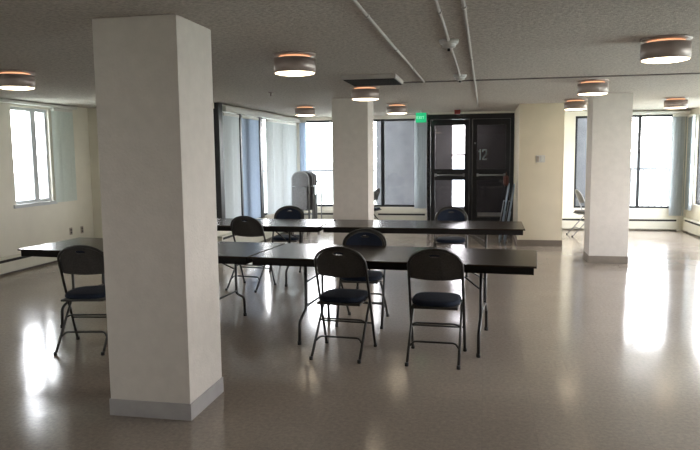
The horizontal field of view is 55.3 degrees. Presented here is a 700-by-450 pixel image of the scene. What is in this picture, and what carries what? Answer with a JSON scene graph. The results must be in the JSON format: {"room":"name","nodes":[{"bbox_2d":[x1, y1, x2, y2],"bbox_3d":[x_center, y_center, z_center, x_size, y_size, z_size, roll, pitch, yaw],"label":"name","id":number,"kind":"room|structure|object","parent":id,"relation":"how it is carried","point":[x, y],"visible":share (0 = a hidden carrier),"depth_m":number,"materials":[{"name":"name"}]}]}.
{"room":"event hall","nodes":[
{"label":"event hall","id":0,"kind":"room"},
{"bbox_2d":[0,99,93,257],"bbox_3d":[-5.739,-0.054,4.846,0.160,2.400,13.200,1,6,11],"label":"wall","id":1,"kind":"structure","parent":0,"point":[25,227],"depth_m":10.15,"materials":[{"name":"beige paint"}]},
{"bbox_2d":[0,254,56,273],"bbox_3d":[-5.129,0.775,7.224,0.094,0.233,7.900,1,6,11],"label":"baseboard heater","id":2,"kind":"object","parent":1,"relation":"attached to","point":[14,262],"visible":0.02,"depth_m":9.40,"materials":[{"name":"metal"}]},
{"bbox_2d":[0,260,56,274],"bbox_3d":[-5.642,1.090,4.951,0.012,0.100,13.200,1,6,11],"label":"baseboard","id":3,"kind":"structure","parent":1,"relation":"attached to","point":[55,260],"depth_m":9.61,"materials":[{"name":"plastic"}]},
{"bbox_2d":[10,106,50,203],"bbox_3d":[-4.721,-1.018,9.814,0.060,1.380,0.830,1,6,11],"label":"window","id":4,"kind":"structure","parent":1,"relation":"in","point":[30,113],"depth_m":9.93,"materials":[{"name":"white metal"}]},
{"bbox_2d":[13,200,57,208],"bbox_3d":[-4.630,-0.306,9.873,0.030,0.050,0.950,1,6,11],"label":"trim","id":5,"kind":"structure","parent":1,"relation":"attached to","point":[54,201],"depth_m":9.83,"materials":[{"name":"white metal"}]},
{"bbox_2d":[0,99,76,109],"bbox_3d":[-4.579,-1.771,9.837,0.105,0.040,1.750,1,6,11],"label":"valance","id":6,"kind":"object","parent":1,"relation":"attached to","point":[1,100],"visible":1,"depth_m":9.72,"materials":[{"name":"white metal"}]},
{"bbox_2d":[51,108,76,201],"bbox_3d":[-4.466,-1.088,10.447,0.051,1.440,0.480,1,6,11],"label":"vertical blind","id":7,"kind":"object","parent":1,"relation":"attached to","point":[62,119],"visible":1,"depth_m":10.42,"materials":[{"name":"white fabric"}]},
{"bbox_2d":[87,108,102,237],"bbox_3d":[-3.533,-0.753,11.178,1.980,2.400,0.160,1,6,11],"label":"wall","id":8,"kind":"structure","parent":0,"point":[92,114],"depth_m":11.23,"materials":[{"name":"beige paint"}]},
{"bbox_2d":[92,14,223,420],"bbox_3d":[-1.188,-0.036,4.222,0.544,2.400,0.514,1,6,11],"label":"pillar","id":9,"kind":"structure","parent":0,"point":[154,86],"depth_m":4.00,"materials":[{"name":"paint"}]},
{"bbox_2d":[213,103,294,235],"bbox_3d":[-1.734,-0.909,12.460,0.160,2.400,4.900,1,6,11],"label":"wall","id":10,"kind":"structure","parent":0,"point":[271,216],"depth_m":12.15,"materials":[{"name":"beige paint"}]},
{"bbox_2d":[213,103,225,217],"bbox_3d":[-2.035,-0.910,10.422,0.090,1.960,0.150,1,6,11],"label":"trim","id":11,"kind":"structure","parent":10,"relation":"attached to","point":[217,111],"depth_m":10.37,"materials":[{"name":"brown metal"}]},
{"bbox_2d":[222,113,241,217],"bbox_3d":[-1.916,-0.898,10.866,0.050,1.800,0.660,1,6,11],"label":"vertical blind","id":12,"kind":"object","parent":10,"relation":"attached to","point":[231,142],"visible":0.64,"depth_m":10.83,"materials":[{"name":"white fabric"}]},
{"bbox_2d":[237,114,243,215],"bbox_3d":[-1.863,-0.948,11.240,0.105,1.860,0.060,1,6,11],"label":"trim","id":13,"kind":"structure","parent":10,"relation":"attached to","point":[240,121],"depth_m":11.20,"materials":[{"name":"brown metal"}]},
{"bbox_2d":[217,232,282,241],"bbox_3d":[-1.588,0.110,12.593,0.094,0.343,4.500,1,6,11],"label":"baseboard heater","id":14,"kind":"object","parent":10,"relation":"attached to","point":[228,237],"visible":0.18,"depth_m":11.27,"materials":[{"name":"metal"}]},
{"bbox_2d":[241,115,260,218],"bbox_3d":[-1.740,-0.992,11.734,0.047,1.800,0.840,1,6,11],"label":"vertical blind","id":15,"kind":"object","parent":10,"relation":"attached to","point":[250,125],"visible":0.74,"depth_m":11.71,"materials":[{"name":"blue fabric"}]},
{"bbox_2d":[222,106,299,122],"bbox_3d":[-1.564,-2.040,12.508,0.120,0.085,4.300,1,6,11],"label":"valance","id":16,"kind":"object","parent":10,"relation":"attached to","point":[227,109],"visible":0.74,"depth_m":11.88,"materials":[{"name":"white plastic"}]},
{"bbox_2d":[257,117,264,217],"bbox_3d":[-1.659,-1.059,12.254,0.105,1.860,0.140,1,6,11],"label":"trim","id":17,"kind":"structure","parent":10,"relation":"attached to","point":[260,118],"depth_m":12.22,"materials":[{"name":"brown metal"}]},
{"bbox_2d":[265,119,296,214],"bbox_3d":[-1.365,-1.195,13.596,0.068,1.800,1.980,1,6,11],"label":"vertical blind","id":18,"kind":"object","parent":10,"relation":"attached to","point":[281,137],"visible":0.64,"depth_m":13.34,"materials":[{"name":"white fabric"}]},
{"bbox_2d":[0,229,699,449],"bbox_3d":[-0.116,1.075,5.963,10.770,0.200,17.670,1,6,11],"label":"floor","id":19,"kind":"structure","parent":0,"point":[577,354],"depth_m":5.11,"materials":[{"name":"plastic"}]},
{"bbox_2d":[53,245,107,355],"bbox_3d":[-2.193,0.592,5.607,0.454,0.893,0.509,0,6,1],"label":"folding chair","id":20,"kind":"object","parent":19,"relation":"on","point":[90,261],"visible":0.77,"depth_m":5.51,"materials":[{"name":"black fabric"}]},
{"bbox_2d":[17,237,284,327],"bbox_3d":[-1.881,0.570,6.445,2.350,0.741,0.890,1,6,16],"label":"folding table","id":21,"kind":"object","parent":19,"relation":"on","point":[235,253],"visible":0.3,"depth_m":6.30,"materials":[{"name":"laminate"}]},
{"bbox_2d":[225,216,275,292],"bbox_3d":[-1.206,0.320,8.056,0.454,0.893,0.509,2,6,20],"label":"folding chair","id":22,"kind":"object","parent":19,"relation":"on","point":[252,227],"visible":0.61,"depth_m":7.96,"materials":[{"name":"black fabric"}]},
{"bbox_2d":[217,218,335,286],"bbox_3d":[-1.422,0.328,8.664,2.350,0.741,0.890,1,6,12],"label":"folding table","id":23,"kind":"object","parent":19,"relation":"on","point":[288,226],"visible":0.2,"depth_m":8.24,"materials":[{"name":"laminate"}]},
{"bbox_2d":[269,205,303,272],"bbox_3d":[-0.858,0.182,9.313,0.454,0.893,0.509,0,6,9],"label":"folding chair","id":24,"kind":"object","parent":19,"relation":"on","point":[283,212],"visible":0.54,"depth_m":9.33,"materials":[{"name":"blue fabric"}]},
{"bbox_2d":[276,208,300,218],"bbox_3d":[-0.851,-0.126,9.339,0.356,0.210,0.124,0,6,9],"label":"cushion","id":25,"kind":"object","parent":24,"relation":"on","point":[282,213],"depth_m":9.35,"materials":[{"name":"blue fabric"}]},
{"bbox_2d":[303,181,321,218],"bbox_3d":[-0.936,-0.406,14.109,0.500,1.033,0.643,2,7,23],"label":"cart","id":26,"kind":"object","parent":19,"relation":"on","point":[317,181],"visible":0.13,"depth_m":14.28,"materials":[{"name":"grey metal"}]},
{"bbox_2d":[291,171,309,218],"bbox_3d":[-1.034,-0.598,13.944,0.423,1.052,0.073,2,7,23],"label":"folded chair","id":27,"kind":"object","parent":26,"relation":"on","point":[299,193],"visible":0.88,"depth_m":13.90,"materials":[{"name":"grey metal"}]},
{"bbox_2d":[295,171,313,218],"bbox_3d":[-0.959,-0.605,14.004,0.423,1.052,0.073,2,7,23],"label":"folded chair","id":28,"kind":"object","parent":26,"relation":"on","point":[308,173],"visible":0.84,"depth_m":13.92,"materials":[{"name":"grey metal"}]},
{"bbox_2d":[304,171,316,218],"bbox_3d":[-0.891,-0.622,14.159,0.423,1.052,0.073,2,7,23],"label":"folded chair","id":29,"kind":"object","parent":26,"relation":"on","point":[309,171],"visible":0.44,"depth_m":14.07,"materials":[{"name":"grey metal"}]},
{"bbox_2d":[307,171,315,218],"bbox_3d":[-0.925,-0.614,14.081,0.423,1.052,0.073,2,7,23],"label":"folded chair","id":30,"kind":"object","parent":26,"relation":"on","point":[307,171],"visible":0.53,"depth_m":14.00,"materials":[{"name":"grey metal"}]},
{"bbox_2d":[309,246,376,363],"bbox_3d":[-0.058,0.595,5.366,0.454,0.893,0.509,1,6,15],"label":"folding chair","id":31,"kind":"object","parent":19,"relation":"on","point":[350,264],"visible":1,"depth_m":5.28,"materials":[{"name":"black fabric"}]},
{"bbox_2d":[335,228,388,328],"bbox_3d":[0.128,0.488,6.357,0.454,0.893,0.509,1,6,12],"label":"folding chair","id":32,"kind":"object","parent":19,"relation":"on","point":[374,237],"visible":0.72,"depth_m":6.35,"materials":[{"name":"blue fabric"}]},
{"bbox_2d":[346,232,382,245],"bbox_3d":[0.138,0.179,6.382,0.356,0.210,0.124,1,6,12],"label":"cushion","id":33,"kind":"object","parent":32,"relation":"on","point":[352,238],"depth_m":6.40,"materials":[{"name":"blue fabric"}]},
{"bbox_2d":[374,188,381,219],"bbox_3d":[0.474,-0.325,13.941,0.509,0.893,0.454,2,7,21],"label":"folding chair","id":34,"kind":"object","parent":19,"relation":"on","point":[377,191],"visible":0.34,"depth_m":13.88,"materials":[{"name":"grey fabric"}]},
{"bbox_2d":[249,243,536,357],"bbox_3d":[0.399,0.614,5.809,2.350,0.741,0.890,1,6,16],"label":"folding table","id":35,"kind":"object","parent":19,"relation":"on","point":[475,260],"visible":0.66,"depth_m":5.61,"materials":[{"name":"brown laminate"}]},
{"bbox_2d":[321,220,524,288],"bbox_3d":[0.900,0.357,8.167,2.350,0.741,0.890,1,6,12],"label":"folding table","id":36,"kind":"object","parent":19,"relation":"on","point":[468,228],"visible":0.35,"depth_m":7.88,"materials":[{"name":"laminate"}]},
{"bbox_2d":[405,248,466,369],"bbox_3d":[0.668,0.606,5.195,0.454,0.893,0.509,1,6,13],"label":"folding chair","id":37,"kind":"object","parent":19,"relation":"on","point":[422,264],"visible":1,"depth_m":5.11,"materials":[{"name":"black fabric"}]},
{"bbox_2d":[434,206,467,276],"bbox_3d":[1.341,0.205,8.882,0.454,0.893,0.509,1,6,10],"label":"folding chair","id":38,"kind":"object","parent":19,"relation":"on","point":[444,214],"visible":0.62,"depth_m":8.89,"materials":[{"name":"blue fabric"}]},
{"bbox_2d":[438,209,464,220],"bbox_3d":[1.348,-0.103,8.908,0.356,0.210,0.124,1,6,10],"label":"cushion","id":39,"kind":"object","parent":38,"relation":"on","point":[443,214],"depth_m":8.91,"materials":[{"name":"blue fabric"}]},
{"bbox_2d":[498,183,509,241],"bbox_3d":[2.787,-0.235,12.083,0.185,1.040,0.423,1,6,11],"label":"folded chair","id":40,"kind":"object","parent":19,"relation":"on","point":[503,212],"visible":0.74,"depth_m":11.92,"materials":[{"name":"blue metal"}]},
{"bbox_2d":[503,172,508,185],"bbox_3d":[2.776,-0.823,11.887,0.090,0.245,0.180,1,6,11],"label":"cloth bag","id":41,"kind":"object","parent":40,"relation":"hanging from","point":[505,178],"visible":1,"depth_m":11.81,"materials":[{"name":"red fabric"}]},
{"bbox_2d":[503,183,514,242],"bbox_3d":[2.850,-0.223,11.968,0.185,1.040,0.423,1,6,11],"label":"folded chair","id":42,"kind":"object","parent":19,"relation":"on","point":[508,212],"visible":0.84,"depth_m":11.81,"materials":[{"name":"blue metal"}]},
{"bbox_2d":[566,189,584,236],"bbox_3d":[4.433,-0.237,12.722,0.509,0.893,0.454,0,6,3],"label":"folding chair","id":43,"kind":"object","parent":19,"relation":"on","point":[580,197],"visible":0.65,"depth_m":12.64,"materials":[{"name":"grey metal"}]},
{"bbox_2d":[0,0,699,117],"bbox_3d":[-0.143,-1.510,5.687,10.770,0.200,17.670,1,6,11],"label":"ceiling","id":44,"kind":"structure","parent":0,"point":[51,39],"depth_m":5.06,"materials":[{"name":"white paint"}]},
{"bbox_2d":[0,69,35,89],"bbox_3d":[-3.149,-1.360,6.294,0.344,0.165,0.344,1,6,11],"label":"ceiling lamp","id":45,"kind":"object","parent":44,"relation":"attached to","point":[10,79],"visible":1,"depth_m":6.17,"materials":[{"name":"silver metal"}]},
{"bbox_2d":[0,86,34,89],"bbox_3d":[-3.148,-1.289,6.302,0.322,0.022,0.322,1,6,11],"label":"diffuser","id":46,"kind":"object","parent":45,"relation":"attached to","point":[1,87],"depth_m":6.23,"materials":[{"name":"beige"}]},
{"bbox_2d":[273,51,315,75],"bbox_3d":[-0.445,-1.292,5.387,0.344,0.165,0.344,1,6,11],"label":"ceiling lamp","id":47,"kind":"object","parent":44,"relation":"attached to","point":[286,63],"visible":1,"depth_m":5.26,"materials":[{"name":"silver metal"}]},
{"bbox_2d":[275,71,313,75],"bbox_3d":[-0.445,-1.221,5.394,0.322,0.022,0.322,1,6,11],"label":"diffuser","id":48,"kind":"object","parent":47,"relation":"attached to","point":[284,73],"depth_m":5.32,"materials":[{"name":"beige plastic"}]},
{"bbox_2d":[295,105,314,115],"bbox_3d":[-0.756,-1.912,11.230,0.344,0.165,0.344,1,6,11],"label":"ceiling lamp","id":49,"kind":"object","parent":44,"relation":"attached to","point":[305,110],"visible":1,"depth_m":11.10,"materials":[{"name":"silver metal"}]},
{"bbox_2d":[351,86,379,100],"bbox_3d":[0.184,-1.583,8.050,0.344,0.165,0.344,1,6,11],"label":"ceiling lamp","id":50,"kind":"object","parent":44,"relation":"attached to","point":[358,93],"visible":0.98,"depth_m":7.92,"materials":[{"name":"silver metal"}]},
{"bbox_2d":[352,98,377,100],"bbox_3d":[0.184,-1.511,8.057,0.322,0.022,0.322,1,6,11],"label":"diffuser","id":51,"kind":"object","parent":50,"relation":"attached to","point":[356,99],"depth_m":7.96,"materials":[{"name":"beige"}]},
{"bbox_2d":[342,73,402,85],"bbox_3d":[0.251,-1.539,7.117,0.560,0.056,0.660,1,6,11],"label":"ceiling vent","id":52,"kind":"object","parent":44,"relation":"in","point":[367,79],"visible":1,"depth_m":6.85,"materials":[{"name":"metal"}]},
{"bbox_2d":[344,78,401,85],"bbox_3d":[0.252,-1.516,7.120,0.530,0.010,0.630,1,6,11],"label":"grille","id":53,"kind":"object","parent":52,"relation":"attached to","point":[353,81],"depth_m":6.98,"materials":[{"name":"grey metal"}]},
{"bbox_2d":[351,0,424,82],"bbox_3d":[-0.206,-1.044,2.349,0.028,0.028,10.520,1,6,11],"label":"conduit","id":54,"kind":"object","parent":44,"relation":"attached to","point":[355,2],"visible":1,"depth_m":4.39,"materials":[{"name":"metal"}]},
{"bbox_2d":[387,103,407,113],"bbox_3d":[0.774,-1.901,10.974,0.344,0.165,0.344,1,6,11],"label":"ceiling lamp","id":55,"kind":"object","parent":44,"relation":"attached to","point":[395,108],"visible":1,"depth_m":10.84,"materials":[{"name":"silver metal"}]},
{"bbox_2d":[416,111,425,122],"bbox_3d":[1.353,-2.065,12.735,0.200,0.225,0.048,1,6,11],"label":"exit sign","id":56,"kind":"object","parent":44,"relation":"hanging from","point":[420,117],"visible":1,"depth_m":12.72,"materials":[{"name":"green plastic"}]},
{"bbox_2d":[434,0,460,75],"bbox_3d":[0.145,-1.009,1.990,0.028,0.028,9.950,1,6,11],"label":"conduit","id":57,"kind":"object","parent":44,"relation":"attached to","point":[439,11],"visible":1,"depth_m":4.20,"materials":[{"name":"metal"}]},
{"bbox_2d":[439,38,458,50],"bbox_3d":[0.707,-1.281,4.776,0.140,0.080,0.140,1,6,11],"label":"smoke detector","id":58,"kind":"object","parent":44,"relation":"attached to","point":[453,42],"visible":0.99,"depth_m":4.73,"materials":[{"name":"white plastic"}]},
{"bbox_2d":[454,109,460,113],"bbox_3d":[1.971,-2.082,12.251,0.110,0.100,0.080,1,6,11],"label":"fire alarm strobe","id":59,"kind":"object","parent":44,"relation":"attached to","point":[457,111],"visible":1,"depth_m":12.22,"materials":[{"name":"red plastic"}]},
{"bbox_2d":[453,74,466,81],"bbox_3d":[1.138,-1.514,6.910,0.135,0.080,0.135,1,6,11],"label":"smoke detector","id":60,"kind":"object","parent":44,"relation":"attached to","point":[457,77],"visible":0.98,"depth_m":6.87,"materials":[{"name":"white plastic"}]},
{"bbox_2d":[461,0,478,107],"bbox_3d":[0.789,-1.281,4.472,0.028,0.028,15.100,1,6,11],"label":"conduit","id":61,"kind":"object","parent":44,"relation":"attached to","point":[463,5],"visible":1,"depth_m":4.66,"materials":[{"name":"metal"}]},
{"bbox_2d":[403,73,699,82],"bbox_3d":[2.987,-1.587,7.099,4.870,0.012,0.030,1,6,11],"label":"trim","id":62,"kind":"structure","parent":44,"relation":"attached to","point":[672,73],"depth_m":7.24,"materials":[{"name":"grey metal"}]},
{"bbox_2d":[564,99,586,109],"bbox_3d":[3.499,-1.866,10.376,0.344,0.165,0.344,1,6,11],"label":"ceiling lamp","id":63,"kind":"object","parent":44,"relation":"attached to","point":[571,104],"visible":1,"depth_m":10.24,"materials":[{"name":"silver metal"}]},
{"bbox_2d":[577,79,608,95],"bbox_3d":[2.772,-1.565,7.632,0.344,0.165,0.344,1,6,11],"label":"ceiling lamp","id":64,"kind":"object","parent":44,"relation":"attached to","point":[588,87],"visible":1,"depth_m":7.50,"materials":[{"name":"silver metal"}]},
{"bbox_2d":[578,93,606,95],"bbox_3d":[2.773,-1.494,7.639,0.322,0.022,0.322,1,6,11],"label":"diffuser","id":65,"kind":"object","parent":64,"relation":"attached to","point":[583,94],"depth_m":7.57,"materials":[{"name":"beige"}]},
{"bbox_2d":[640,34,692,63],"bbox_3d":[2.276,-1.260,4.821,0.344,0.165,0.344,1,6,11],"label":"ceiling lamp","id":66,"kind":"object","parent":44,"relation":"attached to","point":[672,48],"visible":1,"depth_m":4.70,"materials":[{"name":"silver metal"}]},
{"bbox_2d":[641,57,689,63],"bbox_3d":[2.277,-1.189,4.828,0.322,0.022,0.322,1,6,11],"label":"diffuser","id":67,"kind":"object","parent":66,"relation":"attached to","point":[654,60],"depth_m":4.77,"materials":[{"name":"beige plastic"}]},
{"bbox_2d":[664,97,688,108],"bbox_3d":[5.009,-1.871,10.276,0.344,0.165,0.344,1,6,11],"label":"ceiling lamp","id":68,"kind":"object","parent":44,"relation":"attached to","point":[671,102],"visible":1,"depth_m":10.15,"materials":[{"name":"silver metal"}]},
{"bbox_2d":[665,107,686,108],"bbox_3d":[5.010,-1.800,10.284,0.322,0.022,0.322,1,6,11],"label":"diffuser","id":69,"kind":"object","parent":68,"relation":"attached to","point":[665,107],"depth_m":10.22,"materials":[{"name":"beige"}]},
{"bbox_2d":[332,98,373,244],"bbox_3d":[0.054,-0.668,10.022,0.544,2.400,0.514,1,6,11],"label":"pillar","id":70,"kind":"structure","parent":0,"point":[352,120],"depth_m":9.76,"materials":[{"name":"paint"}]},
{"bbox_2d":[296,115,426,219],"bbox_3d":[0.200,-1.162,14.638,3.090,2.400,0.160,1,6,11],"label":"wall","id":71,"kind":"structure","parent":0,"point":[324,208],"depth_m":14.55,"materials":[{"name":"beige paint"}]},
{"bbox_2d":[299,121,306,170],"bbox_3d":[-1.024,-1.354,14.725,0.150,1.870,0.044,1,6,11],"label":"vertical blind","id":72,"kind":"object","parent":71,"relation":"attached to","point":[302,125],"visible":0.73,"depth_m":14.69,"materials":[{"name":"white fabric"}]},
{"bbox_2d":[304,211,332,218],"bbox_3d":[-0.333,-0.126,14.728,1.450,0.333,0.094,1,6,11],"label":"baseboard heater","id":73,"kind":"object","parent":71,"relation":"attached to","point":[325,215],"visible":0.07,"depth_m":14.73,"materials":[{"name":"metal"}]},
{"bbox_2d":[306,120,332,206],"bbox_3d":[-0.458,-1.353,14.750,1.230,1.890,0.060,1,6,11],"label":"window","id":74,"kind":"structure","parent":71,"relation":"in","point":[321,121],"depth_m":14.69,"materials":[{"name":"brown metal"}]},
{"bbox_2d":[373,119,414,206],"bbox_3d":[1.066,-1.336,14.444,1.220,1.890,0.060,1,6,11],"label":"window","id":75,"kind":"structure","parent":71,"relation":"in","point":[374,120],"depth_m":14.49,"materials":[{"name":"brown metal"}]},
{"bbox_2d":[376,212,426,219],"bbox_3d":[1.113,-0.111,14.438,1.100,0.333,0.094,1,6,11],"label":"baseboard heater","id":76,"kind":"object","parent":71,"relation":"attached to","point":[380,215],"visible":0.51,"depth_m":14.38,"materials":[{"name":"metal"}]},
{"bbox_2d":[414,118,426,207],"bbox_3d":[1.518,-1.302,14.218,0.290,1.900,0.074,1,6,11],"label":"vertical blind","id":77,"kind":"object","parent":71,"relation":"attached to","point":[420,129],"visible":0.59,"depth_m":14.22,"materials":[{"name":"white fabric"}]},
{"bbox_2d":[427,117,427,218],"bbox_3d":[1.656,-1.105,13.965,0.030,2.400,0.910,1,6,11],"label":"wall","id":78,"kind":"structure","parent":0,"point":[427,117],"depth_m":13.50,"materials":[{"name":"paint"}]},
{"bbox_2d":[427,113,514,220],"bbox_3d":[2.398,-1.031,13.382,1.705,2.360,0.151,1,6,11],"label":"door","id":79,"kind":"structure","parent":78,"relation":"in","point":[491,136],"depth_m":13.33,"materials":[{"name":"brown metal"}]},
{"bbox_2d":[427,111,514,114],"bbox_3d":[2.393,-2.227,13.279,1.720,0.039,0.100,1,6,11],"label":"door frame","id":80,"kind":"structure","parent":78,"relation":"attached to","point":[482,112],"depth_m":13.21,"materials":[{"name":"black metal"}]},
{"bbox_2d":[376,118,586,213],"bbox_3d":[3.063,-1.216,15.331,4.950,3.100,0.150,1,6,11],"label":"wall","id":81,"kind":"structure","parent":0,"point":[399,135],"depth_m":15.55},
{"bbox_2d":[513,103,564,239],"bbox_3d":[3.491,-0.983,12.633,0.725,2.400,2.810,1,6,11],"label":"wall","id":82,"kind":"structure","parent":0,"point":[539,127],"depth_m":11.27,"materials":[{"name":"beige paint"}]},
{"bbox_2d":[513,235,561,246],"bbox_3d":[3.487,0.167,12.672,0.745,0.105,2.660,1,6,11],"label":"baseboard","id":83,"kind":"structure","parent":82,"relation":"attached to","point":[518,242],"depth_m":11.38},
{"bbox_2d":[536,155,544,161],"bbox_3d":[3.197,-1.111,11.222,0.150,0.120,0.030,1,6,11],"label":"thermostat","id":84,"kind":"object","parent":82,"relation":"attached to","point":[539,158],"visible":1,"depth_m":11.22,"materials":[{"name":"white plastic"}]},
{"bbox_2d":[583,93,632,263],"bbox_3d":[3.731,-0.671,9.690,0.544,2.400,0.514,1,6,11],"label":"pillar","id":85,"kind":"structure","parent":0,"point":[610,115],"depth_m":9.46,"materials":[{"name":"paint"}]},
{"bbox_2d":[562,109,690,229],"bbox_3d":[5.411,-1.105,13.592,2.980,2.400,0.160,1,6,11],"label":"wall","id":86,"kind":"structure","parent":0,"point":[568,208],"depth_m":13.61,"materials":[{"name":"beige paint"}]},
{"bbox_2d":[574,116,586,207],"bbox_3d":[4.826,-1.286,13.691,0.450,1.870,0.060,1,6,11],"label":"window","id":87,"kind":"structure","parent":86,"relation":"in","point":[577,117],"depth_m":13.70,"materials":[{"name":"brown metal"}]},
{"bbox_2d":[562,217,678,230],"bbox_3d":[5.339,-0.025,13.594,2.480,0.253,0.094,1,6,11],"label":"baseboard heater","id":88,"kind":"object","parent":86,"relation":"attached to","point":[567,222],"visible":0.4,"depth_m":13.44,"materials":[{"name":"metal"}]},
{"bbox_2d":[629,114,672,207],"bbox_3d":[5.929,-1.274,13.469,1.060,1.870,0.060,1,6,11],"label":"window","id":89,"kind":"structure","parent":86,"relation":"in","point":[660,115],"depth_m":13.45,"materials":[{"name":"brown metal"}]},
{"bbox_2d":[633,111,690,114],"bbox_3d":[5.882,-2.218,13.232,1.580,0.050,0.110,1,6,11],"label":"valance","id":90,"kind":"object","parent":86,"relation":"attached to","point":[649,112],"visible":0.56,"depth_m":13.13,"materials":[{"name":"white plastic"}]},
{"bbox_2d":[669,114,688,215],"bbox_3d":[6.495,-1.178,13.227,0.293,2.000,0.075,1,6,11],"label":"vertical blind","id":91,"kind":"object","parent":86,"relation":"attached to","point":[679,132],"visible":1,"depth_m":13.23,"materials":[{"name":"white fabric"}]},
{"bbox_2d":[686,107,699,220],"bbox_3d":[5.072,-0.161,4.781,0.160,2.400,17.350,1,6,11],"label":"wall","id":92,"kind":"structure","parent":0,"point":[694,214],"depth_m":12.81,"materials":[{"name":"beige paint"}]},
{"bbox_2d":[685,114,695,210],"bbox_3d":[6.581,-1.208,12.934,0.071,1.840,0.342,1,6,11],"label":"vertical blind","id":93,"kind":"object","parent":92,"relation":"attached to","point":[691,118],"visible":1,"depth_m":12.87,"materials":[{"name":"white fabric"}]},
{"bbox_2d":[682,218,699,235],"bbox_3d":[6.320,0.160,11.669,0.094,0.273,3.200,1,6,11],"label":"baseboard heater","id":94,"kind":"object","parent":92,"relation":"attached to","point":[692,226],"visible":1,"depth_m":12.69,"materials":[{"name":"metal"}]},
{"bbox_2d":[696,122,699,204],"bbox_3d":[6.424,-1.105,11.469,0.060,1.710,2.720,1,6,11],"label":"window","id":95,"kind":"structure","parent":92,"relation":"in","point":[698,167],"depth_m":12.79,"materials":[{"name":"brown metal"}]},
{"bbox_3d":[-2.296,0.371,14.046,4.980,0.230,5.600,1,6,11],"label":"floor","id":96,"kind":"structure","parent":0,"visible":0},
{"bbox_2d":[264,169,374,211],"bbox_3d":[-1.386,-0.673,16.314,4.050,1.345,0.050,1,6,11],"label":"balcony railing","id":97,"kind":"object","parent":96,"relation":"on","point":[316,171],"visible":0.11,"depth_m":16.11,"materials":[{"name":"metal"}]},
{"bbox_3d":[4.726,0.230,14.671,8.500,0.230,1.390,1,6,11],"label":"floor","id":98,"kind":"structure","parent":0,"visible":0},
{"bbox_2d":[630,168,668,205],"bbox_3d":[7.217,-0.579,14.588,3.400,1.345,0.050,1,6,11],"label":"balcony railing","id":99,"kind":"object","parent":98,"relation":"on","point":[643,169],"visible":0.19,"depth_m":14.65,"materials":[{"name":"metal"}]},
{"bbox_3d":[2.671,-1.252,14.770,2.040,2.700,1.090,1,6,11],"label":"wall","id":100,"kind":"structure","parent":0,"visible":0},
{"bbox_2d":[469,118,510,191],"bbox_3d":[3.138,-1.255,15.217,0.980,2.400,0.025,1,6,11],"label":"trim","id":101,"kind":"structure","parent":100,"relation":"attached to","point":[503,118],"depth_m":15.21,"materials":[{"name":"black metal"}]},
{"label":"outside","id":102,"kind":"structure","parent":0,"visible":0},
{"bbox_2d":[16,178,667,211],"bbox_3d":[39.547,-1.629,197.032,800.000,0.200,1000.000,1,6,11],"label":"ground","id":103,"kind":"structure","parent":102,"point":[457,193],"depth_m":306.82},
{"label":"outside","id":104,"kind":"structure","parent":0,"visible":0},
{"bbox_2d":[15,152,669,191],"bbox_3d":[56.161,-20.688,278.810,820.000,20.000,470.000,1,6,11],"label":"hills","id":105,"kind":"structure","parent":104,"point":[647,159],"depth_m":398.42,"materials":[{"name":"white"}]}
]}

